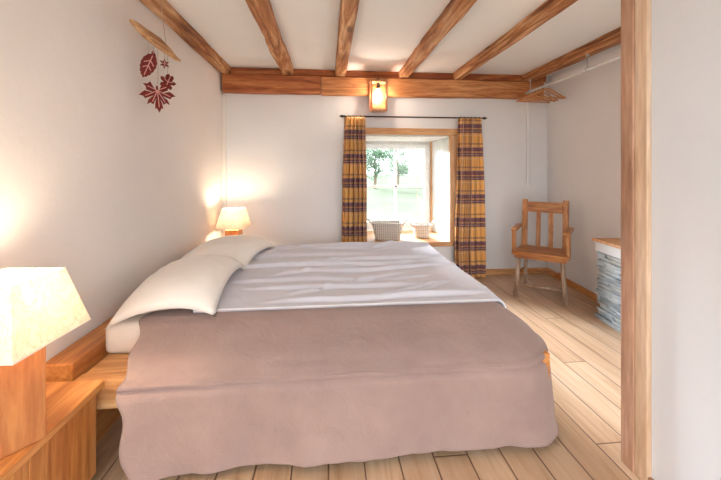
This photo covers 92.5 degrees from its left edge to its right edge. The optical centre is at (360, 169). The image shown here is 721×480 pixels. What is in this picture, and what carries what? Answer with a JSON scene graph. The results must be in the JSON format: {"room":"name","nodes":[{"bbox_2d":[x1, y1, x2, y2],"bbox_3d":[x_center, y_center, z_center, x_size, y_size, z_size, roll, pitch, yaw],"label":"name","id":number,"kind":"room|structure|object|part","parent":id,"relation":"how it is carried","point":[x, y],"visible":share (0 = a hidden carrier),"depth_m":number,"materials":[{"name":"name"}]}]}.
{"room":"bedroom","nodes":[
{"label":"bedroom","id":0,"kind":"room"},
{"bbox_2d":[0,0,221,361],"bbox_3d":[-1.394,0.060,1.360,0.180,2.380,4.970,0,0,-5],"label":"wall","id":1,"kind":"structure","parent":0,"point":[97,183],"depth_m":1.78,"materials":[{"name":"paint"}]},
{"bbox_2d":[91,273,640,479],"bbox_3d":[0.648,1.300,1.653,4.300,0.100,5.170,0,0,-5],"label":"floor","id":2,"kind":"structure","parent":0,"point":[584,351],"depth_m":1.62,"materials":[{"name":"beige wood"}]},
{"bbox_2d":[0,379,104,479],"bbox_3d":[-1.098,1.040,0.730,0.285,0.419,1.260,0,0,-5],"label":"nightstand","id":3,"kind":"object","parent":2,"relation":"on","point":[67,451],"visible":0.82,"depth_m":1.21,"materials":[{"name":"brown wood"}]},
{"bbox_3d":[-1.003,1.026,0.894,0.020,0.323,0.306,0,0,-5],"label":"door","id":4,"kind":"part","parent":3,"relation":"part of","materials":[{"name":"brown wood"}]},
{"bbox_2d":[0,267,90,459],"bbox_3d":[-1.069,0.576,1.049,0.284,0.507,0.284,0,0,-2],"label":"table lamp","id":5,"kind":"object","parent":3,"relation":"on","point":[39,306],"visible":1,"depth_m":1.02,"materials":[{"name":"fabric"}]},
{"bbox_3d":[-1.068,0.380,1.049,0.076,0.092,0.080,0,0,33],"label":"bulb","id":6,"kind":"part","parent":5,"relation":"part of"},
{"bbox_3d":[-1.068,0.420,1.049,0.280,0.192,0.280,0,0,-2],"label":"lamp shade","id":7,"kind":"part","parent":5,"relation":"part of","materials":[{"name":"beige fabric"}]},
{"bbox_3d":[-1.032,1.026,1.202,0.020,0.323,0.306,0,0,-5],"label":"door","id":8,"kind":"part","parent":3,"relation":"part of","materials":[{"name":"brown wood"}]},
{"bbox_2d":[46,316,549,444],"bbox_3d":[-0.303,1.022,2.432,2.187,0.454,1.900,0,0,-5],"label":"frame","id":9,"kind":"object","parent":2,"relation":"on","point":[87,358],"visible":0.07,"depth_m":1.50,"materials":[{"name":"brown wood"}]},
{"bbox_3d":[-1.332,1.022,2.345,0.122,0.454,1.880,0,0,-5],"label":"headboard","id":10,"kind":"part","parent":9,"relation":"part of","materials":[{"name":"brown wood"}]},
{"bbox_3d":[-0.168,0.917,1.521,2.010,0.125,0.060,0,0,-5],"label":"rail","id":11,"kind":"part","parent":9,"relation":"part of","materials":[{"name":"brown wood"}]},
{"bbox_2d":[106,312,149,352],"bbox_3d":[-0.293,0.791,2.468,1.960,0.146,1.570,0,0,-5],"label":"mattress","id":12,"kind":"object","parent":9,"relation":"on","point":[121,337],"visible":0.16,"depth_m":1.61,"materials":[{"name":"beige fabric"}]},
{"bbox_2d":[104,254,243,329],"bbox_3d":[-0.980,0.626,1.979,0.479,0.196,0.781,0,0,-8],"label":"pillow","id":13,"kind":"object","parent":12,"relation":"on","point":[197,282],"visible":1,"depth_m":1.72,"materials":[{"name":"beige fabric"}]},
{"bbox_2d":[181,234,275,268],"bbox_3d":[-1.056,0.626,2.783,0.550,0.162,0.720,-1,0,4],"label":"pillow","id":14,"kind":"object","parent":12,"relation":"on","point":[242,248],"visible":0.8,"depth_m":2.60,"materials":[{"name":"beige fabric"}]},
{"bbox_2d":[115,302,558,479],"bbox_3d":[-0.062,0.961,1.865,2.001,0.515,0.966,0,0,-5],"label":"bedspread","id":15,"kind":"object","parent":12,"relation":"on","point":[199,393],"visible":0.8,"depth_m":1.47,"materials":[{"name":"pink fabric"}]},
{"bbox_2d":[193,240,505,312],"bbox_3d":[-0.087,0.749,2.536,1.623,0.194,1.546,0,0,-5],"label":"sheet","id":16,"kind":"object","parent":12,"relation":"on","point":[339,274],"visible":0.94,"depth_m":2.18,"materials":[{"name":"grey fabric"}]},
{"bbox_3d":[0.768,0.912,2.513,0.039,0.135,1.860,0,0,-5],"label":"foot rail","id":17,"kind":"part","parent":9,"relation":"part of","materials":[{"name":"brown wood"}]},
{"bbox_2d":[511,199,573,305],"bbox_3d":[1.830,0.783,3.472,0.532,0.939,0.464,0,0,35],"label":"armchair","id":18,"kind":"object","parent":2,"relation":"on","point":[562,255],"visible":1,"depth_m":3.49,"materials":[{"name":"brown wood"}]},
{"bbox_3d":[1.546,0.715,3.474,0.036,0.220,0.040,0,0,35],"label":"arm post","id":19,"kind":"part","parent":18,"relation":"part of","materials":[{"name":"brown wood"}]},
{"bbox_3d":[1.621,0.590,3.577,0.056,0.032,0.375,0,0,33],"label":"armrest","id":20,"kind":"part","parent":18,"relation":"part of","materials":[{"name":"brown wood"}]},
{"bbox_3d":[1.554,1.043,3.430,0.089,0.418,0.045,0,0,-23],"label":"leg","id":21,"kind":"part","parent":18,"relation":"part of","materials":[{"name":"brown wood"}]},
{"bbox_3d":[1.776,0.562,3.728,0.054,0.498,0.104,0,0,35],"label":"post","id":22,"kind":"part","parent":18,"relation":"part of","materials":[{"name":"brown wood"}]},
{"bbox_3d":[1.770,1.043,3.692,0.035,0.418,0.104,0,0,18],"label":"leg","id":23,"kind":"part","parent":18,"relation":"part of","materials":[{"name":"brown wood"}]},
{"bbox_3d":[1.813,0.818,3.447,0.490,0.035,0.398,0,0,35],"label":"seat","id":24,"kind":"part","parent":18,"relation":"part of","materials":[{"name":"brown wood"}]},
{"bbox_3d":[1.946,0.394,3.640,0.324,0.111,0.039,0,0,35],"label":"rail","id":25,"kind":"part","parent":18,"relation":"part of","materials":[{"name":"brown wood"}]},
{"bbox_3d":[1.888,1.043,3.198,0.070,0.418,0.080,0,0,35],"label":"leg","id":26,"kind":"part","parent":18,"relation":"part of","materials":[{"name":"brown wood"}]},
{"bbox_3d":[2.089,0.562,3.512,0.054,0.498,0.104,0,0,35],"label":"post","id":27,"kind":"part","parent":18,"relation":"part of","materials":[{"name":"brown wood"}]},
{"bbox_3d":[2.002,0.590,3.314,0.056,0.032,0.375,0,0,37],"label":"armrest","id":28,"kind":"part","parent":18,"relation":"part of","materials":[{"name":"brown wood"}]},
{"bbox_3d":[1.933,0.715,3.207,0.036,0.220,0.040,0,0,35],"label":"arm post","id":29,"kind":"part","parent":18,"relation":"part of","materials":[{"name":"brown wood"}]},
{"bbox_2d":[592,238,620,332],"bbox_3d":[2.081,0.915,2.295,0.225,0.667,1.330,0,0,1],"label":"wall","id":30,"kind":"structure","parent":2,"relation":"on","point":[608,250],"depth_m":2.78,"materials":[{"name":"stone"}]},
{"bbox_2d":[592,238,620,248],"bbox_3d":[2.081,0.593,2.295,0.225,0.022,1.330,0,0,1],"label":"wooden shelf","id":31,"kind":"object","parent":30,"relation":"attached to","point":[612,243],"depth_m":2.81,"materials":[{"name":"brown wood"}]},
{"bbox_2d":[621,0,634,472],"bbox_3d":[1.194,0.060,1.458,0.150,2.380,0.064,0,0,-5],"label":"post","id":32,"kind":"object","parent":2,"relation":"on","point":[627,6],"visible":0.44,"depth_m":1.45,"materials":[{"name":"brown wood"}]},
{"bbox_3d":[-1.364,1.075,3.553,0.285,0.349,0.470,0,0,-5],"label":"nightstand","id":33,"kind":"object","parent":2,"relation":"on","visible":0},
{"bbox_2d":[215,207,250,235],"bbox_3d":[-1.304,0.646,3.553,0.288,0.507,0.289,0,0,-1],"label":"table lamp","id":34,"kind":"object","parent":33,"relation":"on","point":[233,220],"visible":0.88,"depth_m":3.45,"materials":[{"name":"beige fabric"}]},
{"bbox_2d":[222,77,546,268],"bbox_3d":[0.383,0.060,4.466,4.300,2.380,0.880,0,0,-5],"label":"wall","id":35,"kind":"structure","parent":0,"point":[284,152],"depth_m":3.96,"materials":[{"name":"paint"}]},
{"bbox_2d":[222,94,225,236],"bbox_3d":[-1.513,0.205,3.830,0.045,2.090,0.030,0,0,-5],"label":"trim","id":36,"kind":"structure","parent":35,"relation":"attached to","point":[223,95],"depth_m":3.81,"materials":[{"name":"paint"}]},
{"bbox_2d":[222,74,320,94],"bbox_3d":[-0.977,-0.943,3.840,1.065,0.192,0.117,0,0,-5],"label":"beam","id":37,"kind":"structure","parent":35,"relation":"attached to","point":[231,83],"depth_m":3.79,"materials":[{"name":"brown wood"}]},
{"bbox_2d":[230,67,335,76],"bbox_3d":[-0.857,-1.089,3.874,1.149,0.077,0.072,0,0,-5],"label":"wall plate","id":38,"kind":"object","parent":37,"relation":"attached to","point":[233,70],"depth_m":3.83,"materials":[{"name":"brown wood"}]},
{"bbox_2d":[366,128,457,246],"bbox_3d":[0.522,0.205,4.423,1.270,1.380,0.870,0,0,-5],"label":"window","id":39,"kind":"structure","parent":35,"relation":"in","point":[439,186],"depth_m":4.38,"materials":[{"name":"white paint"}]},
{"bbox_2d":[367,218,406,240],"bbox_3d":[0.325,0.712,4.179,0.498,0.253,0.272,0,0,-5],"label":"wicker basket","id":40,"kind":"object","parent":39,"relation":"on","point":[384,230],"visible":1,"depth_m":4.07,"materials":[{"name":"beige wicker"}]},
{"bbox_3d":[0.479,0.212,4.801,0.961,1.141,0.050,0,0,-5],"label":"sash","id":41,"kind":"part","parent":39,"relation":"part of","materials":[{"name":"white paint"}]},
{"bbox_3d":[0.477,0.212,4.826,1.055,1.235,0.060,0,0,-5],"label":"frame","id":42,"kind":"part","parent":39,"relation":"part of","materials":[{"name":"white paint"}]},
{"bbox_3d":[0.522,0.868,4.393,1.063,0.055,0.810,0,0,-5],"label":"sill","id":43,"kind":"part","parent":39,"relation":"part of","materials":[{"name":"brown wood"}]},
{"bbox_2d":[408,220,435,237],"bbox_3d":[0.764,0.735,4.311,0.358,0.208,0.202,0,0,-5],"label":"wicker basket","id":44,"kind":"object","parent":39,"relation":"on","point":[420,230],"visible":1,"depth_m":4.24,"materials":[{"name":"beige wicker"}]},
{"bbox_3d":[1.039,0.222,4.482,0.016,1.233,0.729,0,0,-5],"label":"reveal panel","id":45,"kind":"part","parent":39,"relation":"part of","materials":[{"name":"white paint"}]},
{"bbox_2d":[339,115,486,119],"bbox_3d":[0.614,-0.602,3.981,1.720,0.048,0.124,0,0,-5],"label":"curtain rod","id":46,"kind":"object","parent":35,"relation":"attached to","point":[342,116],"visible":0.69,"depth_m":3.92,"materials":[{"name":"black metal"}]},
{"bbox_2d":[342,115,366,241],"bbox_3d":[-0.068,0.215,3.864,0.289,1.669,0.107,0,0,-3],"label":"curtain","id":47,"kind":"object","parent":46,"relation":"hanging from","point":[354,169],"visible":0.9,"depth_m":3.85,"materials":[{"name":"fabric"}]},
{"bbox_2d":[455,116,485,277],"bbox_3d":[1.264,0.310,3.994,0.348,1.856,0.118,0,0,-5],"label":"curtain","id":48,"kind":"object","parent":46,"relation":"hanging from","point":[470,226],"visible":0.96,"depth_m":3.96,"materials":[{"name":"fabric"}]},
{"bbox_2d":[321,77,543,99],"bbox_3d":[0.864,-0.936,4.019,2.625,0.206,0.113,0,0,-5],"label":"beam","id":49,"kind":"structure","parent":35,"relation":"attached to","point":[330,86],"depth_m":3.97,"materials":[{"name":"brown wood"}]},
{"bbox_2d":[369,78,386,111],"bbox_3d":[0.197,-0.833,3.827,0.184,0.366,0.137,0,0,-5],"label":"wall lantern","id":50,"kind":"object","parent":49,"relation":"attached to","point":[376,87],"visible":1,"depth_m":3.87,"materials":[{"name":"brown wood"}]},
{"bbox_3d":[0.191,-0.818,3.886,0.180,0.335,0.018,0,0,-5],"label":"plate","id":51,"kind":"part","parent":50,"relation":"part of","materials":[{"name":"glass"}]},
{"bbox_3d":[0.197,-0.831,3.825,0.067,0.139,0.070,0,0,-5],"label":"bulb","id":52,"kind":"part","parent":50,"relation":"part of","materials":[{"name":"white glass"}]},
{"bbox_2d":[345,71,453,79],"bbox_3d":[0.454,-1.087,3.998,1.259,0.080,0.072,0,0,-5],"label":"wall plate","id":53,"kind":"object","parent":49,"relation":"attached to","point":[374,74],"depth_m":3.96,"materials":[{"name":"brown wood"}]},
{"bbox_2d":[461,74,521,81],"bbox_3d":[1.543,-1.087,4.100,0.736,0.080,0.072,0,0,-5],"label":"wall plate","id":54,"kind":"object","parent":49,"relation":"attached to","point":[475,77],"depth_m":4.07,"materials":[{"name":"brown wood"}]},
{"bbox_2d":[486,267,546,274],"bbox_3d":[1.590,1.218,4.127,1.340,0.065,0.020,0,0,-5],"label":"baseboard","id":55,"kind":"structure","parent":35,"relation":"attached to","point":[509,270],"depth_m":4.13,"materials":[{"name":"brown wood"}]},
{"bbox_2d":[526,102,530,186],"bbox_3d":[2.026,-0.315,4.163,0.045,1.030,0.030,0,0,-5],"label":"trim","id":56,"kind":"structure","parent":35,"relation":"attached to","point":[528,104],"depth_m":4.15,"materials":[{"name":"paint"}]},
{"bbox_2d":[167,0,620,76],"bbox_3d":[0.648,-1.180,1.653,4.300,0.100,5.170,0,0,-5],"label":"ceiling","id":57,"kind":"structure","parent":0,"point":[386,34],"depth_m":2.79,"materials":[{"name":"paint"}]},
{"bbox_2d":[139,0,230,73],"bbox_3d":[-1.268,-1.084,1.538,0.124,0.091,4.500,0,0,-5],"label":"ceiling beam","id":58,"kind":"structure","parent":57,"relation":"attached to","point":[172,18],"depth_m":2.67,"materials":[{"name":"brown wood"}]},
{"bbox_2d":[129,5,180,112],"bbox_3d":[-1.238,-0.709,2.118,0.123,0.713,0.603,0,0,5],"label":"mobile","id":59,"kind":"object","parent":58,"relation":"hanging from","point":[148,64],"visible":1,"depth_m":2.08,"materials":[{"name":"red wood"}]},
{"bbox_2d":[245,0,293,75],"bbox_3d":[-0.600,-1.087,1.601,0.147,0.084,4.500,0,0,-5],"label":"ceiling beam","id":60,"kind":"structure","parent":57,"relation":"attached to","point":[261,10],"depth_m":2.65,"materials":[{"name":"brown wood"}]},
{"bbox_2d":[335,0,359,76],"bbox_3d":[-0.017,-1.087,1.656,0.126,0.083,4.500,0,0,-5],"label":"ceiling beam","id":61,"kind":"structure","parent":57,"relation":"attached to","point":[348,8],"depth_m":2.66,"materials":[{"name":"brown wood"}]},
{"bbox_2d":[399,0,476,77],"bbox_3d":[0.707,-1.084,1.724,0.134,0.089,4.500,0,0,-5],"label":"ceiling beam","id":62,"kind":"structure","parent":57,"relation":"attached to","point":[455,10],"depth_m":2.67,"materials":[{"name":"brown wood"}]},
{"bbox_2d":[453,0,577,79],"bbox_3d":[1.342,-1.084,1.784,0.113,0.091,4.500,0,0,-5],"label":"ceiling beam","id":63,"kind":"structure","parent":57,"relation":"attached to","point":[549,9],"depth_m":2.70,"materials":[{"name":"brown wood"}]},
{"bbox_2d":[522,27,620,81],"bbox_3d":[2.108,-1.083,2.810,0.155,0.093,2.600,0,0,-5],"label":"ceiling beam","id":64,"kind":"structure","parent":57,"relation":"attached to","point":[610,39],"depth_m":3.22,"materials":[{"name":"brown wood"}]},
{"bbox_2d":[531,76,545,82],"bbox_3d":[2.122,-1.083,4.155,0.176,0.072,0.072,0,0,-5],"label":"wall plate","id":65,"kind":"object","parent":64,"relation":"attached to","point":[543,79],"depth_m":4.13,"materials":[{"name":"brown wood"}]},
{"bbox_2d":[525,54,620,93],"bbox_3d":[2.059,-0.967,2.936,0.043,0.168,2.260,0,0,-5],"label":"rail","id":66,"kind":"object","parent":64,"relation":"attached to","point":[587,69],"visible":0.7,"depth_m":3.19,"materials":[{"name":"white metal"}]},
{"bbox_2d":[516,95,549,103],"bbox_3d":[1.966,-0.844,3.926,0.430,0.163,0.013,0,0,-10],"label":"clothes hanger","id":67,"kind":"object","parent":66,"relation":"hanging from","point":[535,95],"visible":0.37,"depth_m":3.92,"materials":[{"name":"brown wood"}]},
{"bbox_2d":[518,87,554,101],"bbox_3d":[1.972,-0.844,3.860,0.430,0.163,0.012,0,0,-3],"label":"clothes hanger","id":68,"kind":"object","parent":66,"relation":"hanging from","point":[536,87],"visible":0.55,"depth_m":3.86,"materials":[{"name":"brown wood"}]},
{"bbox_2d":[522,86,557,100],"bbox_3d":[1.978,-0.844,3.794,0.430,0.163,0.013,0,0,-9],"label":"clothes hanger","id":69,"kind":"object","parent":66,"relation":"hanging from","point":[539,86],"visible":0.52,"depth_m":3.79,"materials":[{"name":"brown wood"}]},
{"bbox_3d":[1.978,-0.817,3.794,0.430,0.108,0.010,0,0,-8],"label":"hanger arm","id":70,"kind":"part","parent":69,"relation":"part of","materials":[{"name":"brown wood"}]},
{"bbox_2d":[524,84,563,98],"bbox_3d":[1.984,-0.844,3.728,0.430,0.163,0.013,0,0,0],"label":"clothes hanger","id":71,"kind":"object","parent":66,"relation":"hanging from","point":[543,84],"visible":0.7,"depth_m":3.72,"materials":[{"name":"brown wood"}]},
{"bbox_3d":[1.984,-0.817,3.728,0.430,0.108,0.010,0,0,0],"label":"hanger arm","id":72,"kind":"part","parent":71,"relation":"part of","materials":[{"name":"brown wood"}]},
{"bbox_2d":[529,88,565,98],"bbox_3d":[1.990,-0.844,3.663,0.430,0.163,0.013,0,0,-10],"label":"clothes hanger","id":73,"kind":"object","parent":66,"relation":"hanging from","point":[562,96],"visible":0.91,"depth_m":3.66,"materials":[{"name":"brown wood"}]},
{"bbox_2d":[547,44,620,293],"bbox_3d":[2.383,0.060,2.695,0.650,2.380,3.020,0,0,-5],"label":"wall","id":74,"kind":"structure","parent":0,"point":[584,127],"depth_m":3.46,"materials":[{"name":"paint"}]},
{"bbox_2d":[547,268,597,302],"bbox_3d":[2.239,1.218,3.093,0.020,0.065,2.180,0,0,1],"label":"baseboard","id":75,"kind":"structure","parent":74,"relation":"attached to","point":[586,292],"depth_m":3.56,"materials":[{"name":"brown wood"}]},
{"bbox_2d":[651,0,720,479],"bbox_3d":[1.320,0.060,0.251,0.125,2.380,2.252,0,0,-5],"label":"wall partition","id":76,"kind":"structure","parent":0,"point":[685,34],"depth_m":1.23,"materials":[{"name":"paint"}]},
{"bbox_2d":[635,0,650,479],"bbox_3d":[1.202,0.060,1.399,0.144,2.378,0.054,0,0,-5],"label":"door frame","id":77,"kind":"structure","parent":76,"relation":"attached to","point":[642,7],"depth_m":1.38,"materials":[{"name":"brown wood"}]},
{"label":"outside","id":78,"kind":"structure","parent":0,"visible":0},
{"bbox_2d":[367,175,422,230],"bbox_3d":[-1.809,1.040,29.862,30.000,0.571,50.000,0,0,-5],"label":"meadow","id":79,"kind":"structure","parent":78,"point":[380,201],"depth_m":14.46,"materials":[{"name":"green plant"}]},
{"bbox_2d":[366,149,397,188],"bbox_3d":[0.850,-0.389,21.948,2.731,3.327,2.657,0,0,-5],"label":"tree","id":80,"kind":"object","parent":79,"relation":"on","point":[376,153],"visible":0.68,"depth_m":21.80,"materials":[{"name":"green plant"}]},
{"bbox_2d":[381,149,411,184],"bbox_3d":[2.599,-0.209,24.756,2.193,2.927,2.390,0,0,-5],"label":"tree","id":81,"kind":"object","parent":79,"relation":"on","point":[402,168],"visible":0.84,"depth_m":24.34,"materials":[{"name":"green plant"}]}
]}

